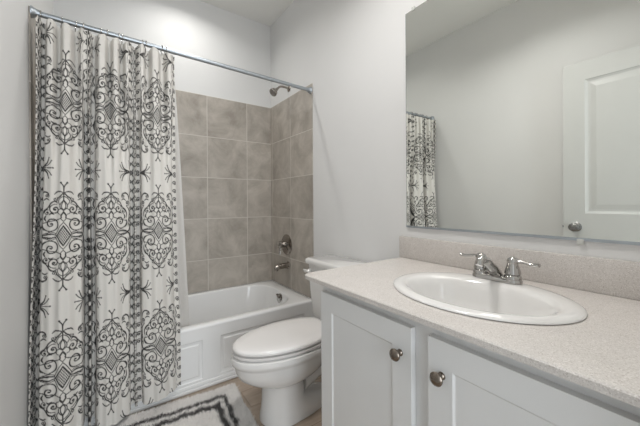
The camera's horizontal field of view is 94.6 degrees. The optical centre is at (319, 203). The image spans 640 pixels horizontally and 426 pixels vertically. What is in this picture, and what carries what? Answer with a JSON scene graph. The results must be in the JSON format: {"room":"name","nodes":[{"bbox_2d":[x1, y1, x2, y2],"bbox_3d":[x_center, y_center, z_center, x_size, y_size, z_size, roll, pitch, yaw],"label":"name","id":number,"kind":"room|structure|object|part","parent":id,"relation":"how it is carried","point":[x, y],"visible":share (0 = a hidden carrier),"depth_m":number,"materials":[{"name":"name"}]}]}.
{"room":"bathroom","nodes":[
{"label":"bathroom","id":0,"kind":"room"},
{"bbox_2d":[0,0,52,425],"bbox_3d":[-1.034,-0.281,0.849,0.110,2.740,2.698,0,0,-35],"label":"wall","id":1,"kind":"structure","parent":0,"point":[15,283],"depth_m":1.11,"materials":[{"name":"white paint"}]},
{"bbox_2d":[28,5,35,280],"bbox_3d":[-1.494,-0.081,1.605,0.006,1.605,0.699,0,0,-35],"label":"tile surround","id":2,"kind":"object","parent":1,"relation":"attached to","point":[31,21],"depth_m":1.33,"materials":[{"name":"tile"}]},
{"bbox_2d":[30,5,312,93],"bbox_3d":[-0.688,-0.856,1.770,1.512,0.084,0.052,0,0,-35],"label":"shower rod","id":3,"kind":"object","parent":1,"relation":"attached to","point":[33,11],"visible":0.94,"depth_m":1.63,"materials":[{"name":"metal"}]},
{"bbox_2d":[28,15,180,425],"bbox_3d":[-1.004,0.106,1.438,0.605,1.880,0.192,0,0,-35],"label":"shower curtain","id":4,"kind":"object","parent":3,"relation":"hanging from","point":[104,340],"visible":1,"depth_m":1.43,"materials":[{"name":"fabric"}]},
{"bbox_3d":[-1.153,-0.849,1.435,0.010,0.065,0.050,0,0,-35],"label":"curtain ring","id":5,"kind":"object","parent":3,"relation":"hanging from","visible":0},
{"bbox_2d":[35,25,189,327],"bbox_3d":[-1.046,0.038,1.574,0.673,1.724,0.078,0,0,-35],"label":"curtain liner","id":6,"kind":"object","parent":5,"relation":"hanging from","point":[181,251],"visible":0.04,"depth_m":1.74,"materials":[{"name":"white plastic"}]},
{"bbox_2d":[53,0,270,293],"bbox_3d":[-1.112,-0.283,2.377,1.524,2.740,0.110,0,0,-35],"label":"wall","id":7,"kind":"structure","parent":0,"point":[198,28],"depth_m":2.40,"materials":[{"name":"white paint"}]},
{"bbox_2d":[175,89,271,293],"bbox_3d":[-1.077,-0.085,2.330,1.524,1.605,0.006,0,0,-35],"label":"tile surround","id":8,"kind":"object","parent":7,"relation":"attached to","point":[225,145],"depth_m":2.51,"materials":[{"name":"tile"}]},
{"bbox_2d":[126,374,321,425],"bbox_3d":[0.399,1.121,0.913,2.510,0.080,4.238,0,0,-35],"label":"floor","id":9,"kind":"structure","parent":0,"point":[251,395],"depth_m":1.63,"materials":[{"name":"brown tile"}]},
{"bbox_2d":[95,383,258,425],"bbox_3d":[-0.733,1.073,1.318,0.880,0.028,0.567,0,0,-30],"label":"bath rug","id":10,"kind":"object","parent":9,"relation":"on","point":[224,406],"visible":0.98,"depth_m":1.50,"materials":[{"name":"white fabric"}]},
{"bbox_2d":[84,280,313,425],"bbox_3d":[-0.865,0.902,2.039,1.522,0.368,0.720,0,0,-35],"label":"bathtub","id":11,"kind":"object","parent":9,"relation":"on","point":[218,318],"visible":0.39,"depth_m":1.89,"materials":[{"name":"white ceramic"}]},
{"bbox_2d":[180,280,311,333],"bbox_3d":[-0.868,0.870,2.043,1.522,0.303,0.712,0,0,-35],"label":"basin","id":12,"kind":"object","parent":11,"relation":"in","point":[241,309],"depth_m":2.33,"materials":[{"name":"white ceramic"}]},
{"bbox_3d":[-0.325,0.765,2.380,0.019,0.076,0.076,0,0,-44],"label":"overflow plate","id":13,"kind":"part","parent":11,"relation":"part of","materials":[{"name":"silver metal"}]},
{"bbox_2d":[231,254,368,425],"bbox_3d":[-0.094,0.711,1.581,0.760,0.743,0.466,0,0,-35],"label":"toilet","id":14,"kind":"object","parent":9,"relation":"on","point":[282,359],"visible":0.7,"depth_m":1.44,"materials":[{"name":"white ceramic"}]},
{"bbox_3d":[-0.186,0.709,1.529,0.533,0.021,0.327,0,0,-35],"label":"seat","id":15,"kind":"part","parent":14,"relation":"part of","materials":[{"name":"white plastic"}]},
{"bbox_3d":[-0.188,0.682,1.527,0.529,0.029,0.329,0,0,-35],"label":"lid","id":16,"kind":"part","parent":14,"relation":"part of","materials":[{"name":"white plastic"}]},
{"bbox_3d":[-0.176,0.902,1.535,0.570,0.362,0.336,0,0,-35],"label":"bowl","id":17,"kind":"part","parent":14,"relation":"part of","materials":[{"name":"white ceramic"}]},
{"bbox_3d":[0.127,0.534,1.737,0.204,0.318,0.438,0,0,-35],"label":"tank","id":18,"kind":"part","parent":14,"relation":"part of","materials":[{"name":"white ceramic"}]},
{"bbox_3d":[0.122,0.355,1.734,0.228,0.035,0.466,0,0,-35],"label":"tank lid","id":19,"kind":"part","parent":14,"relation":"part of","materials":[{"name":"white ceramic"}]},
{"bbox_2d":[321,286,639,425],"bbox_3d":[0.503,0.686,0.882,0.614,0.788,0.977,0,0,-35],"label":"vanity cabinet","id":20,"kind":"object","parent":9,"relation":"on","point":[380,367],"visible":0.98,"depth_m":0.76,"materials":[{"name":"white paint"}]},
{"bbox_3d":[0.131,0.648,0.949,0.020,0.639,0.408,0,0,-35],"label":"door","id":21,"kind":"part","parent":20,"relation":"part of","materials":[{"name":"white paint"}]},
{"bbox_3d":[0.205,0.406,0.796,0.032,0.033,0.033,0,0,-35],"label":"knob","id":22,"kind":"part","parent":20,"relation":"part of","materials":[{"name":"silver metal"}]},
{"bbox_3d":[0.277,0.411,0.695,0.032,0.033,0.033,0,0,-35],"label":"knob","id":23,"kind":"part","parent":20,"relation":"part of","materials":[{"name":"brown metal"}]},
{"bbox_2d":[305,257,639,407],"bbox_3d":[0.482,0.283,0.913,0.608,0.016,1.055,0,0,-35],"label":"countertop","id":24,"kind":"structure","parent":20,"relation":"on","point":[600,352],"depth_m":0.65,"materials":[{"name":"stone"}]},
{"bbox_2d":[393,272,587,324],"bbox_3d":[0.476,0.338,0.911,0.431,0.150,0.523,0,0,-35],"label":"sink","id":25,"kind":"object","parent":24,"relation":"in","point":[465,294],"visible":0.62,"depth_m":0.92,"materials":[{"name":"white ceramic"}]},
{"bbox_2d":[460,253,540,284],"bbox_3d":[0.567,0.215,0.988,0.152,0.095,0.251,0,0,-35],"label":"faucet","id":26,"kind":"object","parent":24,"relation":"on","point":[484,267],"visible":1,"depth_m":0.97,"materials":[{"name":"silver metal"}]},
{"bbox_3d":[0.555,0.192,1.092,0.021,0.017,0.069,0,0,-33],"label":"lever","id":27,"kind":"part","parent":26,"relation":"part of","materials":[{"name":"silver metal"}]},
{"bbox_3d":[0.577,0.212,1.058,0.052,0.072,0.052,0,0,-35],"label":"handle","id":28,"kind":"part","parent":26,"relation":"part of","materials":[{"name":"silver metal"}]},
{"bbox_3d":[0.565,0.215,0.987,0.146,0.095,0.038,0,0,-35],"label":"spout","id":29,"kind":"part","parent":26,"relation":"part of","materials":[{"name":"silver metal"}]},
{"bbox_3d":[0.607,0.252,1.017,0.054,0.017,0.158,0,0,-35],"label":"plate","id":30,"kind":"part","parent":26,"relation":"part of","materials":[{"name":"silver metal"}]},
{"bbox_3d":[0.636,0.212,0.975,0.052,0.072,0.052,0,0,-35],"label":"handle","id":31,"kind":"part","parent":26,"relation":"part of","materials":[{"name":"silver metal"}]},
{"bbox_3d":[0.660,0.192,0.943,0.021,0.017,0.069,0,0,-38],"label":"lever","id":32,"kind":"part","parent":26,"relation":"part of","materials":[{"name":"silver metal"}]},
{"bbox_3d":[0.396,0.647,0.573,0.020,0.639,0.408,0,0,-35],"label":"door","id":33,"kind":"part","parent":20,"relation":"part of","materials":[{"name":"white paint"}]},
{"bbox_2d":[200,0,293,26],"bbox_3d":[-0.343,-1.696,1.272,1.744,0.080,2.808,0,0,-35],"label":"ceiling","id":34,"kind":"structure","parent":0,"point":[266,12],"depth_m":2.50,"materials":[{"name":"white paint"}]},
{"bbox_2d":[270,0,639,319],"bbox_3d":[0.301,-0.290,1.790,0.110,2.740,2.698,0,0,-35],"label":"wall","id":35,"kind":"structure","parent":0,"point":[352,53],"depth_m":1.78,"materials":[{"name":"white paint"}]},
{"bbox_2d":[269,85,290,95],"bbox_3d":[-0.329,-0.932,2.427,0.178,0.118,0.068,0,0,-35],"label":"showerhead","id":36,"kind":"object","parent":35,"relation":"attached to","point":[273,91],"visible":0.98,"depth_m":2.40,"materials":[{"name":"silver metal"}]},
{"bbox_2d":[274,261,289,270],"bbox_3d":[-0.323,0.524,2.462,0.134,0.066,0.066,0,0,-35],"label":"tub spout","id":37,"kind":"object","parent":35,"relation":"attached to","point":[277,267],"visible":1,"depth_m":2.45,"materials":[{"name":"silver metal"}]},
{"bbox_2d":[277,234,291,254],"bbox_3d":[-0.316,0.351,2.494,0.084,0.176,0.176,0,0,-35],"label":"shower valve","id":38,"kind":"object","parent":35,"relation":"attached to","point":[285,244],"visible":1,"depth_m":2.47,"materials":[{"name":"silver metal"}]},
{"bbox_3d":[-0.325,0.346,2.489,0.064,0.064,0.064,0,0,-35],"label":"handle","id":39,"kind":"part","parent":38,"relation":"part of","materials":[{"name":"silver metal"}]},
{"bbox_2d":[271,83,313,297],"bbox_3d":[-0.254,-0.090,2.479,0.006,1.605,0.699,0,0,-35],"label":"tile surround","id":40,"kind":"object","parent":35,"relation":"attached to","point":[291,118],"depth_m":2.42,"materials":[{"name":"tile"}]},
{"bbox_2d":[399,236,639,300],"bbox_3d":[0.720,0.219,1.087,0.019,0.107,1.064,0,0,-35],"label":"backsplash","id":41,"kind":"structure","parent":35,"relation":"attached to","point":[614,277],"depth_m":0.99,"materials":[{"name":"stone"}]},
{"bbox_2d":[405,0,639,245],"bbox_3d":[0.726,-0.419,1.081,0.010,1.100,1.010,0,0,-35],"label":"mirror","id":42,"kind":"object","parent":35,"relation":"attached to","point":[523,116],"visible":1,"depth_m":1.06,"materials":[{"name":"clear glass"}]}
]}

